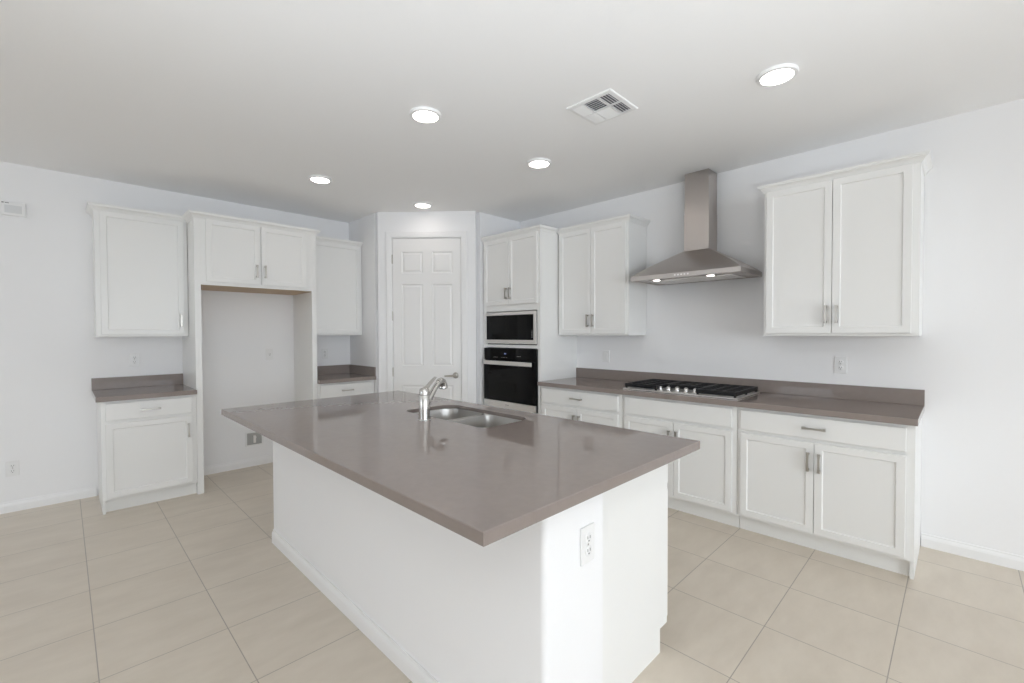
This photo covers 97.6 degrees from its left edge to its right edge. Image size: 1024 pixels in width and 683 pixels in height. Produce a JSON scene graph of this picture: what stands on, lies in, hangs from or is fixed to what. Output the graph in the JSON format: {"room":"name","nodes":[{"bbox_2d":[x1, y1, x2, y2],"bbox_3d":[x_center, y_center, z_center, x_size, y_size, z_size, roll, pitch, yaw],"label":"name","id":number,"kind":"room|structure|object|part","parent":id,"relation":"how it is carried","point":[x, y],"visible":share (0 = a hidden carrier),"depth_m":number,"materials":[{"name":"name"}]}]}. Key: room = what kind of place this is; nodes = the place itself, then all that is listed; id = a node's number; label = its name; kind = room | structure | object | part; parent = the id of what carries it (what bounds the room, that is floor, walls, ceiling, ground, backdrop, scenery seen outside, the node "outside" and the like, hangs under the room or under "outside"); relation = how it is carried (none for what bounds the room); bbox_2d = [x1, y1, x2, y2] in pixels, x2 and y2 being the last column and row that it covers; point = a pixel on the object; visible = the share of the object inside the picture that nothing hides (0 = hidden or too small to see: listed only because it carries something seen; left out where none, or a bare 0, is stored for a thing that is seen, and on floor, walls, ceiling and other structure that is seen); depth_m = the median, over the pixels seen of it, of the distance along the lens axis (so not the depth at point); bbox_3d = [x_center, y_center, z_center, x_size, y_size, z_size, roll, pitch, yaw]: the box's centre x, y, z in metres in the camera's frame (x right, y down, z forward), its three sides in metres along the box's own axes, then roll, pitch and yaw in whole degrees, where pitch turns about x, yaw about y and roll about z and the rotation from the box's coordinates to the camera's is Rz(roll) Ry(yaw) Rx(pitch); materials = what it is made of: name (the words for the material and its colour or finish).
{"room":"kitchen","nodes":[
{"label":"kitchen","id":0,"kind":"room"},
{"bbox_2d":[0,161,349,502],"bbox_3d":[-4.180,-0.024,3.363,0.150,2.732,9.300,1,2,45],"label":"wall","id":1,"kind":"structure","parent":0,"point":[50,353],"depth_m":3.79,"materials":[{"name":"white paint"}]},
{"bbox_2d":[5,460,19,476],"bbox_3d":[-3.923,0.998,3.522,0.010,0.120,0.074,1,2,45],"label":"wall outlet","id":2,"kind":"object","parent":1,"relation":"attached to","point":[12,468],"visible":1,"depth_m":3.52,"materials":[{"name":"white plastic"}]},
{"bbox_2d":[0,201,25,217],"bbox_3d":[-3.896,-1.034,3.503,0.031,0.104,0.132,1,2,45],"label":"door chime","id":3,"kind":"object","parent":1,"relation":"attached to","point":[7,208],"visible":1,"depth_m":3.49,"materials":[{"name":"white plastic"}]},
{"bbox_2d":[0,486,96,513],"bbox_3d":[-5.439,1.331,2.006,0.014,0.083,5.258,1,2,45],"label":"baseboard","id":4,"kind":"structure","parent":1,"relation":"attached to","point":[23,504],"depth_m":3.65,"materials":[{"name":"white paint"}]},
{"bbox_2d":[129,353,139,366],"bbox_3d":[-3.398,0.165,4.036,0.010,0.120,0.074,1,2,45],"label":"wall outlet","id":5,"kind":"object","parent":1,"relation":"attached to","point":[134,358],"visible":1,"depth_m":4.03,"materials":[{"name":"white plastic"}]},
{"bbox_2d":[85,201,188,336],"bbox_3d":[-3.251,-0.580,3.909,0.377,1.074,0.651,1,2,45],"label":"upper cabinet","id":6,"kind":"object","parent":1,"relation":"attached to","point":[140,274],"visible":0.98,"depth_m":3.80,"materials":[{"name":"white paint"}]},
{"bbox_3d":[-3.258,-1.089,3.905,0.362,0.056,0.651,1,2,45],"label":"crown moulding","id":7,"kind":"part","parent":6,"relation":"part of","materials":[{"name":"white paint"}]},
{"bbox_2d":[91,373,182,389],"bbox_3d":[-3.369,0.361,4.059,0.019,0.102,0.638,1,2,45],"label":"backsplash","id":8,"kind":"structure","parent":1,"relation":"attached to","point":[164,379],"depth_m":4.03,"materials":[{"name":"beige stone"}]},
{"bbox_2d":[204,455,272,474],"bbox_3d":[-2.777,1.271,4.673,0.014,0.083,0.990,1,2,45],"label":"baseboard","id":9,"kind":"structure","parent":1,"relation":"attached to","point":[234,465],"depth_m":4.62,"materials":[{"name":"white paint"}]},
{"bbox_2d":[245,431,263,446],"bbox_3d":[-2.711,1.024,4.725,0.027,0.148,0.170,1,2,45],"label":"box","id":10,"kind":"object","parent":1,"relation":"attached to","point":[254,438],"visible":0.84,"depth_m":4.72,"materials":[{"name":"white plastic"}]},
{"bbox_3d":[-2.720,1.023,4.734,0.002,0.123,0.139,1,2,45],"label":"plate","id":11,"kind":"part","parent":10,"relation":"part of","materials":[{"name":"grey plastic"}]},
{"bbox_2d":[266,349,272,359],"bbox_3d":[-2.608,0.139,4.826,0.010,0.120,0.074,1,2,45],"label":"wall outlet","id":12,"kind":"object","parent":1,"relation":"attached to","point":[269,352],"visible":1,"depth_m":4.82,"materials":[{"name":"white plastic"}]},
{"bbox_2d":[322,348,327,358],"bbox_3d":[-2.188,0.140,5.248,0.010,0.120,0.074,1,2,45],"label":"wall outlet","id":13,"kind":"object","parent":1,"relation":"attached to","point":[324,350],"visible":1,"depth_m":5.24,"materials":[{"name":"white plastic"}]},
{"bbox_2d":[317,364,349,374],"bbox_3d":[-2.190,0.335,5.241,0.019,0.102,0.630,1,2,45],"label":"backsplash","id":14,"kind":"structure","parent":1,"relation":"attached to","point":[331,369],"depth_m":5.30,"materials":[{"name":"beige stone"}]},
{"bbox_2d":[316,235,362,334],"bbox_3d":[-2.072,-0.607,5.101,0.362,1.074,0.628,1,2,45],"label":"upper cabinet","id":15,"kind":"object","parent":1,"relation":"attached to","point":[338,261],"visible":0.59,"depth_m":5.01,"materials":[{"name":"white paint"}]},
{"bbox_3d":[-1.967,-1.114,4.984,0.059,0.056,0.628,1,2,45],"label":"crown moulding","id":16,"kind":"part","parent":15,"relation":"part of","materials":[{"name":"white paint"}]},
{"bbox_2d":[349,213,378,392],"bbox_3d":[-1.714,-0.069,5.276,0.638,2.732,0.100,1,2,45],"label":"wall","id":17,"kind":"structure","parent":0,"point":[364,348],"depth_m":5.12,"materials":[{"name":"white paint"}]},
{"bbox_2d":[349,364,375,375],"bbox_3d":[-1.749,0.333,5.233,0.614,0.102,0.019,1,2,45],"label":"backsplash","id":18,"kind":"structure","parent":17,"relation":"attached to","point":[356,369],"depth_m":5.20,"materials":[{"name":"beige stone"}]},
{"bbox_2d":[377,211,476,403],"bbox_3d":[-0.938,-0.066,5.016,1.084,2.732,0.110,0,1,1],"label":"wall","id":19,"kind":"structure","parent":0,"point":[427,220],"depth_m":4.95,"materials":[{"name":"white paint"}]},
{"bbox_2d":[385,231,467,401],"bbox_3d":[-0.938,0.043,5.009,0.900,2.513,0.128,0,1,1],"label":"trim","id":20,"kind":"structure","parent":19,"relation":"attached to","point":[389,235],"depth_m":4.94,"materials":[{"name":"white paint"}]},
{"bbox_2d":[392,238,461,400],"bbox_3d":[-0.944,0.077,4.954,0.764,2.432,0.096,0,1,1],"label":"door","id":21,"kind":"structure","parent":19,"relation":"in","point":[426,313],"depth_m":4.96,"materials":[{"name":"white paint"}]},
{"bbox_3d":[-0.667,0.376,4.936,0.152,0.066,0.062,0,1,1],"label":"handle","id":22,"kind":"part","parent":21,"relation":"part of","materials":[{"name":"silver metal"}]},
{"bbox_2d":[476,212,519,404],"bbox_3d":[-0.162,-0.073,5.255,0.100,2.732,0.645,1,2,45],"label":"wall","id":23,"kind":"structure","parent":0,"point":[486,224],"depth_m":5.01,"materials":[{"name":"white paint"}]},
{"bbox_2d":[0,0,1023,222],"bbox_3d":[0.469,-1.367,-1.308,13.300,0.100,9.300,1,2,45],"label":"ceiling","id":24,"kind":"structure","parent":0,"point":[235,101],"depth_m":2.43,"materials":[{"name":"white paint"}]},
{"bbox_2d":[308,175,331,183],"bbox_3d":[-1.657,-1.399,3.873,0.192,0.017,0.192,1,2,45],"label":"recessed light","id":25,"kind":"object","parent":24,"relation":"in","point":[321,179],"visible":1,"depth_m":3.86,"materials":[{"name":"white plastic"}]},
{"bbox_2d":[311,177,328,182],"bbox_3d":[-1.657,-1.395,3.874,0.148,0.004,0.148,1,2,45],"label":"diffuser","id":26,"kind":"object","parent":25,"relation":"attached to","point":[314,179],"depth_m":3.86,"materials":[{"name":"white plastic"}]},
{"bbox_2d":[413,202,431,207],"bbox_3d":[-0.927,-1.416,4.661,0.192,0.017,0.192,1,2,45],"label":"recessed light","id":27,"kind":"object","parent":24,"relation":"in","point":[416,204],"visible":1,"depth_m":4.63,"materials":[{"name":"white plastic"}]},
{"bbox_2d":[416,204,429,207],"bbox_3d":[-0.927,-1.413,4.661,0.148,0.004,0.148,1,2,45],"label":"diffuser","id":28,"kind":"object","parent":27,"relation":"attached to","point":[417,205],"depth_m":4.66,"materials":[{"name":"white plastic"}]},
{"bbox_2d":[409,106,440,123],"bbox_3d":[-0.529,-1.381,2.744,0.192,0.017,0.192,1,2,45],"label":"recessed light","id":29,"kind":"object","parent":24,"relation":"in","point":[422,114],"visible":1,"depth_m":2.72,"materials":[{"name":"white plastic"}]},
{"bbox_2d":[413,111,437,121],"bbox_3d":[-0.529,-1.378,2.744,0.148,0.004,0.148,1,2,45],"label":"diffuser","id":30,"kind":"object","parent":29,"relation":"attached to","point":[419,116],"depth_m":2.74,"materials":[{"name":"white plastic"}]},
{"bbox_2d":[527,158,550,168],"bbox_3d":[0.212,-1.399,3.524,0.192,0.017,0.192,1,2,45],"label":"recessed light","id":31,"kind":"object","parent":24,"relation":"in","point":[538,163],"visible":1,"depth_m":3.50,"materials":[{"name":"white plastic"}]},
{"bbox_2d":[530,161,547,166],"bbox_3d":[0.212,-1.395,3.524,0.148,0.004,0.148,1,2,45],"label":"diffuser","id":32,"kind":"object","parent":31,"relation":"attached to","point":[532,163],"depth_m":3.52,"materials":[{"name":"white plastic"}]},
{"bbox_2d":[566,88,637,124],"bbox_3d":[0.537,-1.384,2.672,0.304,0.016,0.304,1,2,45],"label":"ceiling vent","id":33,"kind":"object","parent":24,"relation":"in","point":[606,105],"visible":1,"depth_m":2.65,"materials":[{"name":"white plastic"}]},
{"bbox_2d":[756,63,798,86],"bbox_3d":[1.377,-1.380,2.330,0.192,0.017,0.192,1,2,45],"label":"recessed light","id":34,"kind":"object","parent":24,"relation":"in","point":[778,74],"visible":1,"depth_m":2.31,"materials":[{"name":"white plastic"}]},
{"bbox_2d":[761,69,793,84],"bbox_3d":[1.377,-1.376,2.330,0.148,0.004,0.148,1,2,45],"label":"diffuser","id":35,"kind":"object","parent":34,"relation":"attached to","point":[773,76],"depth_m":2.33,"materials":[{"name":"white plastic"}]},
{"bbox_2d":[0,462,1023,682],"bbox_3d":[0.479,1.464,-1.254,13.300,0.100,9.300,1,2,45],"label":"floor","id":36,"kind":"structure","parent":0,"point":[192,588],"depth_m":2.27,"materials":[{"name":"beige tile"}]},
{"bbox_2d":[97,394,197,514],"bbox_3d":[-3.133,0.892,3.856,0.652,0.876,0.609,1,2,45],"label":"base cabinet","id":37,"kind":"object","parent":36,"relation":"on","point":[147,448],"visible":0.95,"depth_m":3.64,"materials":[{"name":"white paint"}]},
{"bbox_3d":[-3.360,0.896,3.666,0.598,0.876,0.018,1,2,45],"label":"panel","id":38,"kind":"part","parent":37,"relation":"part of","materials":[{"name":"white paint"}]},
{"bbox_2d":[91,373,196,402],"bbox_3d":[-3.147,0.383,3.838,0.646,0.140,0.638,1,2,45],"label":"countertop","id":39,"kind":"structure","parent":37,"relation":"on","point":[107,389],"depth_m":3.88,"materials":[{"name":"beige stone"}]},
{"bbox_3d":[-2.937,0.545,3.647,0.018,0.135,0.551,1,2,45],"label":"drawer","id":40,"kind":"part","parent":37,"relation":"part of","materials":[{"name":"white paint"}]},
{"bbox_3d":[-2.936,0.922,3.654,0.018,0.573,0.551,1,2,45],"label":"door","id":41,"kind":"part","parent":37,"relation":"part of","materials":[{"name":"white paint"}]},
{"bbox_3d":[-2.918,0.545,3.628,0.034,0.016,0.125,1,2,45],"label":"handle","id":42,"kind":"part","parent":37,"relation":"part of","materials":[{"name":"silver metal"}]},
{"bbox_2d":[182,209,320,493],"bbox_3d":[-2.555,0.094,4.423,0.652,2.446,1.110,1,2,45],"label":"refrigerator surround","id":43,"kind":"object","parent":36,"relation":"on","point":[227,253],"visible":0.89,"depth_m":4.16,"materials":[{"name":"white paint"}]},
{"bbox_3d":[-2.939,0.122,4.091,0.578,2.405,0.019,1,2,45],"label":"panel","id":44,"kind":"part","parent":43,"relation":"part of","materials":[{"name":"white paint"}]},
{"bbox_3d":[-2.514,-0.798,4.050,0.018,0.542,0.424,1,2,45],"label":"door","id":45,"kind":"part","parent":43,"relation":"part of","materials":[{"name":"white paint"}]},
{"bbox_3d":[-2.564,-1.101,4.405,0.637,0.056,1.110,1,2,45],"label":"crown moulding","id":46,"kind":"part","parent":43,"relation":"part of","materials":[{"name":"white paint"}]},
{"bbox_3d":[-2.583,-0.512,4.438,0.578,0.013,0.993,1,2,45],"label":"underside panel","id":47,"kind":"part","parent":43,"relation":"part of","materials":[{"name":"beige wood"}]},
{"bbox_3d":[-2.209,-0.804,4.355,0.018,0.542,0.408,1,2,45],"label":"door","id":48,"kind":"part","parent":43,"relation":"part of","materials":[{"name":"white paint"}]},
{"bbox_3d":[-2.223,0.106,4.808,0.578,2.405,0.019,1,2,45],"label":"panel","id":49,"kind":"part","parent":43,"relation":"part of","materials":[{"name":"white paint"}]},
{"bbox_2d":[317,380,373,398],"bbox_3d":[-1.965,0.866,5.027,0.652,0.876,0.627,1,2,45],"label":"base cabinet","id":50,"kind":"object","parent":36,"relation":"on","point":[329,390],"visible":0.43,"depth_m":4.79,"materials":[{"name":"white paint"}]},
{"bbox_2d":[317,364,375,383],"bbox_3d":[-1.968,0.357,5.020,0.646,0.140,0.630,1,2,45],"label":"countertop","id":51,"kind":"structure","parent":50,"relation":"on","point":[331,373],"depth_m":5.12,"materials":[{"name":"beige stone"}]},
{"bbox_2d":[272,414,667,682],"bbox_3d":[-0.423,0.900,2.488,2.433,0.892,0.968,1,2,45],"label":"kitchen island","id":52,"kind":"object","parent":36,"relation":"on","point":[442,606],"visible":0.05,"depth_m":1.72,"materials":[{"name":"white paint"}]},
{"bbox_3d":[-0.654,1.310,2.263,2.433,0.083,0.311,1,2,45],"label":"baseboard","id":53,"kind":"part","parent":52,"relation":"part of","materials":[{"name":"white paint"}]},
{"bbox_2d":[221,391,699,546],"bbox_3d":[-0.511,0.453,2.415,2.518,0.038,1.271,1,2,45],"label":"island countertop","id":54,"kind":"structure","parent":52,"relation":"on","point":[485,486],"depth_m":1.79,"materials":[{"name":"grey stone"}]},
{"bbox_2d":[418,377,447,421],"bbox_3d":[-0.445,0.316,2.546,0.068,0.230,0.255,0,1,23],"label":"kitchen faucet","id":55,"kind":"object","parent":54,"relation":"on","point":[426,396],"visible":1,"depth_m":2.44,"materials":[{"name":"silver metal"}]},
{"bbox_3d":[-0.463,0.246,2.501,0.057,0.089,0.151,0,1,23],"label":"lever","id":56,"kind":"part","parent":55,"relation":"part of","materials":[{"name":"silver metal"}]},
{"bbox_3d":[-0.453,0.299,2.526,0.036,0.147,0.160,0,1,23],"label":"spout","id":57,"kind":"part","parent":55,"relation":"part of","materials":[{"name":"silver metal"}]},
{"bbox_2d":[415,408,521,427],"bbox_3d":[-0.277,0.549,2.639,0.770,0.198,0.389,1,2,45],"label":"sink","id":58,"kind":"object","parent":54,"relation":"in","point":[476,419],"visible":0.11,"depth_m":2.75,"materials":[{"name":"silver metal"}]},
{"bbox_3d":[-0.421,0.547,2.783,0.363,0.198,0.389,1,2,45],"label":"bowl","id":59,"kind":"part","parent":58,"relation":"part of","materials":[{"name":"silver metal"}]},
{"bbox_3d":[-0.140,0.551,2.503,0.383,0.198,0.389,1,2,45],"label":"bowl","id":60,"kind":"part","parent":58,"relation":"part of","materials":[{"name":"silver metal"}]},
{"bbox_2d":[580,522,594,565],"bbox_3d":[0.244,0.652,1.442,0.010,0.120,0.074,1,2,45],"label":"wall outlet","id":61,"kind":"object","parent":52,"relation":"attached to","point":[587,533],"visible":1,"depth_m":1.44,"materials":[{"name":"white plastic"}]},
{"bbox_2d":[585,533,591,542],"bbox_3d":[0.246,0.631,1.440,0.003,0.033,0.033,1,2,45],"label":"receptacle","id":62,"kind":"object","parent":61,"relation":"attached to","point":[588,536],"depth_m":1.44,"materials":[{"name":"grey plastic"}]},
{"bbox_2d":[585,545,591,555],"bbox_3d":[0.246,0.672,1.441,0.003,0.033,0.033,1,2,45],"label":"receptacle","id":63,"kind":"object","parent":61,"relation":"attached to","point":[588,548],"depth_m":1.44,"materials":[{"name":"grey plastic"}]},
{"bbox_3d":[0.468,0.911,1.781,0.018,0.892,0.601,1,2,45],"label":"panel","id":64,"kind":"part","parent":52,"relation":"part of","materials":[{"name":"white paint"}]},
{"bbox_3d":[0.529,0.940,2.161,0.456,0.575,0.018,1,2,45],"label":"door","id":65,"kind":"part","parent":52,"relation":"part of","materials":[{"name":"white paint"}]},
{"bbox_2d":[481,224,576,414],"bbox_3d":[0.188,0.075,4.901,0.882,2.446,0.652,1,2,45],"label":"oven tower","id":66,"kind":"object","parent":36,"relation":"on","point":[521,266],"visible":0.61,"depth_m":4.59,"materials":[{"name":"white paint"}]},
{"bbox_3d":[-0.168,-0.741,4.838,0.383,0.702,0.018,1,2,45],"label":"door","id":67,"kind":"part","parent":66,"relation":"part of","materials":[{"name":"white paint"}]},
{"bbox_2d":[484,347,537,412],"bbox_3d":[0.152,0.388,4.894,0.777,0.638,0.606,1,2,45],"label":"wall oven","id":68,"kind":"object","parent":66,"relation":"in","point":[510,374],"visible":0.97,"depth_m":4.67,"materials":[{"name":"black metal"}]},
{"bbox_3d":[-0.052,0.228,4.689,0.711,0.042,0.032,1,2,45],"label":"handle","id":69,"kind":"part","parent":68,"relation":"part of","materials":[{"name":"silver metal"}]},
{"bbox_3d":[-0.032,0.672,4.721,0.759,0.068,0.020,1,2,45],"label":"trim","id":70,"kind":"part","parent":68,"relation":"part of","materials":[{"name":"silver metal"}]},
{"bbox_3d":[-0.034,0.420,4.714,0.761,0.430,0.024,1,2,45],"label":"door","id":71,"kind":"part","parent":68,"relation":"part of","materials":[{"name":"black glass"}]},
{"bbox_3d":[-0.029,0.136,4.709,0.777,0.124,0.016,1,2,45],"label":"control panel","id":72,"kind":"part","parent":68,"relation":"part of","materials":[{"name":"black glass"}]},
{"bbox_2d":[486,311,536,344],"bbox_3d":[0.136,-0.142,4.870,0.748,0.343,0.466,1,2,45],"label":"microwave","id":73,"kind":"object","parent":66,"relation":"in","point":[519,327],"visible":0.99,"depth_m":4.68,"materials":[{"name":"silver metal"}]},
{"bbox_3d":[-0.059,-0.148,4.750,0.616,0.259,0.015,1,2,45],"label":"door","id":74,"kind":"part","parent":73,"relation":"part of","materials":[{"name":"black glass"}]},
{"bbox_3d":[0.190,-0.144,4.502,0.084,0.259,0.015,1,2,45],"label":"control panel","id":75,"kind":"part","parent":73,"relation":"part of","materials":[{"name":"black glass"}]},
{"bbox_3d":[-0.011,0.047,4.729,0.843,2.300,0.020,1,2,45],"label":"frame","id":76,"kind":"part","parent":66,"relation":"part of","materials":[{"name":"white paint"}]},
{"bbox_3d":[0.060,-1.116,4.755,0.882,0.056,0.273,1,2,45],"label":"crown moulding","id":77,"kind":"part","parent":66,"relation":"part of","materials":[{"name":"white paint"}]},
{"bbox_3d":[0.110,-0.736,4.561,0.395,0.702,0.018,1,2,45],"label":"door","id":78,"kind":"part","parent":66,"relation":"part of","materials":[{"name":"white paint"}]},
{"bbox_3d":[0.492,0.100,4.651,0.018,2.405,0.578,1,2,45],"label":"panel","id":79,"kind":"part","parent":66,"relation":"part of","materials":[{"name":"white paint"}]},
{"bbox_2d":[541,386,622,427],"bbox_3d":[0.801,0.870,4.307,0.912,0.876,0.652,1,2,45],"label":"base cabinet","id":80,"kind":"object","parent":36,"relation":"on","point":[601,408],"visible":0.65,"depth_m":4.05,"materials":[{"name":"white paint"}]},
{"bbox_3d":[0.449,0.899,4.259,0.424,0.573,0.018,1,2,45],"label":"door","id":81,"kind":"part","parent":80,"relation":"part of","materials":[{"name":"white paint"}]},
{"bbox_3d":[0.599,0.525,4.101,0.851,0.135,0.018,1,2,45],"label":"drawer","id":82,"kind":"part","parent":80,"relation":"part of","materials":[{"name":"white paint"}]},
{"bbox_3d":[0.751,0.904,3.957,0.424,0.573,0.018,1,2,45],"label":"door","id":83,"kind":"part","parent":80,"relation":"part of","materials":[{"name":"white paint"}]},
{"bbox_2d":[537,368,924,425],"bbox_3d":[1.457,0.372,3.645,2.770,0.140,0.646,1,2,45],"label":"countertop","id":84,"kind":"structure","parent":80,"relation":"on","point":[901,406],"depth_m":3.21,"materials":[{"name":"beige stone"}]},
{"bbox_2d":[623,379,759,399],"bbox_3d":[1.446,0.378,3.667,0.914,0.050,0.515,1,2,45],"label":"gas cooktop","id":85,"kind":"object","parent":84,"relation":"in","point":[725,391],"visible":1,"depth_m":3.56,"materials":[{"name":"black metal"}]},
{"bbox_2d":[622,395,739,527],"bbox_3d":[1.448,0.880,3.661,0.912,0.876,0.652,1,2,45],"label":"base cabinet","id":86,"kind":"object","parent":36,"relation":"on","point":[702,482],"visible":0.59,"depth_m":3.33,"materials":[{"name":"white paint"}]},
{"bbox_3d":[1.097,0.909,3.613,0.424,0.573,0.018,1,2,45],"label":"door","id":87,"kind":"part","parent":86,"relation":"part of","materials":[{"name":"white paint"}]},
{"bbox_3d":[1.399,0.914,3.311,0.424,0.573,0.018,1,2,45],"label":"door","id":88,"kind":"part","parent":86,"relation":"part of","materials":[{"name":"white paint"}]},
{"bbox_2d":[737,407,921,579],"bbox_3d":[2.101,0.890,3.010,0.926,0.876,0.652,1,2,45],"label":"base cabinet","id":89,"kind":"object","parent":36,"relation":"on","point":[850,489],"visible":0.95,"depth_m":2.75,"materials":[{"name":"white paint"}]},
{"bbox_3d":[1.742,0.919,2.969,0.430,0.573,0.018,1,2,45],"label":"door","id":90,"kind":"part","parent":89,"relation":"part of","materials":[{"name":"white paint"}]},
{"bbox_3d":[1.856,0.754,2.815,0.016,0.118,0.034,1,2,45],"label":"handle","id":91,"kind":"part","parent":89,"relation":"part of","materials":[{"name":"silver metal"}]},
{"bbox_3d":[1.877,0.545,2.789,0.125,0.016,0.034,1,2,45],"label":"handle","id":92,"kind":"part","parent":89,"relation":"part of","materials":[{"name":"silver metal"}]},
{"bbox_3d":[1.897,0.755,2.773,0.016,0.118,0.034,1,2,45],"label":"handle","id":93,"kind":"part","parent":89,"relation":"part of","materials":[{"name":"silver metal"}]},
{"bbox_3d":[1.895,0.545,2.808,0.865,0.135,0.018,1,2,45],"label":"drawer","id":94,"kind":"part","parent":89,"relation":"part of","materials":[{"name":"white paint"}]},
{"bbox_3d":[2.050,0.924,2.662,0.432,0.573,0.018,1,2,45],"label":"door","id":95,"kind":"part","parent":89,"relation":"part of","materials":[{"name":"white paint"}]},
{"bbox_3d":[2.448,0.895,2.716,0.018,0.876,0.578,1,2,45],"label":"panel","id":96,"kind":"part","parent":89,"relation":"part of","materials":[{"name":"white paint"}]},
{"bbox_2d":[520,98,1023,555],"bbox_3d":[3.759,-0.023,1.904,13.150,2.732,0.150,1,2,45],"label":"wall","id":97,"kind":"structure","parent":0,"point":[967,359],"depth_m":2.86,"materials":[{"name":"white paint"}]},
{"bbox_2d":[557,213,649,334],"bbox_3d":[0.872,-0.600,4.397,0.845,1.080,0.377,1,2,45],"label":"upper cabinet","id":98,"kind":"object","parent":97,"relation":"attached to","point":[598,260],"visible":1,"depth_m":4.22,"materials":[{"name":"white paint"}]},
{"bbox_3d":[0.623,-0.583,4.441,0.379,1.008,0.018,1,2,45],"label":"door","id":99,"kind":"part","parent":98,"relation":"part of","materials":[{"name":"white paint"}]},
{"bbox_3d":[0.876,-1.112,4.393,0.845,0.056,0.362,1,2,45],"label":"crown moulding","id":100,"kind":"part","parent":98,"relation":"part of","materials":[{"name":"white paint"}]},
{"bbox_3d":[0.894,-0.578,4.171,0.377,1.008,0.018,1,2,45],"label":"door","id":101,"kind":"part","parent":98,"relation":"part of","materials":[{"name":"white paint"}]},
{"bbox_2d":[603,350,609,361],"bbox_3d":[0.962,0.150,4.586,0.080,0.120,0.009,1,2,45],"label":"light switch","id":102,"kind":"object","parent":97,"relation":"attached to","point":[606,353],"visible":1,"depth_m":4.58,"materials":[{"name":"white plastic"}]},
{"bbox_2d":[631,168,761,284],"bbox_3d":[1.496,-0.961,3.685,0.882,0.907,0.491,1,2,45],"label":"range hood","id":103,"kind":"object","parent":97,"relation":"attached to","point":[700,261],"visible":1,"depth_m":3.69,"materials":[{"name":"silver metal"}]},
{"bbox_2d":[576,368,924,405],"bbox_3d":[1.678,0.348,3.867,2.770,0.102,0.019,1,2,45],"label":"backsplash","id":104,"kind":"structure","parent":97,"relation":"attached to","point":[837,391],"depth_m":3.40,"materials":[{"name":"beige stone"}]},
{"bbox_2d":[834,356,846,373],"bbox_3d":[2.348,0.167,3.203,0.074,0.120,0.010,1,2,45],"label":"wall outlet","id":105,"kind":"object","parent":97,"relation":"attached to","point":[840,363],"visible":1,"depth_m":3.20,"materials":[{"name":"white plastic"}]},
{"bbox_2d":[757,150,932,335],"bbox_3d":[2.220,-0.579,3.052,0.916,1.080,0.377,1,2,45],"label":"upper cabinet","id":106,"kind":"object","parent":97,"relation":"attached to","point":[843,247],"visible":1,"depth_m":2.89,"materials":[{"name":"white paint"}]},
{"bbox_3d":[1.972,-0.562,3.095,0.390,1.008,0.018,1,2,45],"label":"door","id":107,"kind":"part","parent":106,"relation":"part of","materials":[{"name":"white paint"}]},
{"bbox_3d":[2.073,-0.179,2.966,0.016,0.118,0.034,1,2,45],"label":"handle","id":108,"kind":"part","parent":106,"relation":"part of","materials":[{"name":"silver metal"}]},
{"bbox_3d":[2.115,-0.179,2.924,0.016,0.118,0.034,1,2,45],"label":"handle","id":109,"kind":"part","parent":106,"relation":"part of","materials":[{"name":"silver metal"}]},
{"bbox_3d":[2.224,-1.091,3.047,0.916,0.056,0.362,1,2,45],"label":"crown moulding","id":110,"kind":"part","parent":106,"relation":"part of","materials":[{"name":"white paint"}]},
{"bbox_3d":[2.251,-0.557,2.817,0.392,1.008,0.018,1,2,45],"label":"door","id":111,"kind":"part","parent":106,"relation":"part of","materials":[{"name":"white paint"}]},
{"bbox_2d":[921,533,1023,570],"bbox_3d":[5.457,1.330,0.124,7.902,0.083,0.014,1,2,45],"label":"baseboard","id":112,"kind":"structure","parent":97,"relation":"attached to","point":[1001,558],"depth_m":2.74,"materials":[{"name":"white paint"}]}
]}

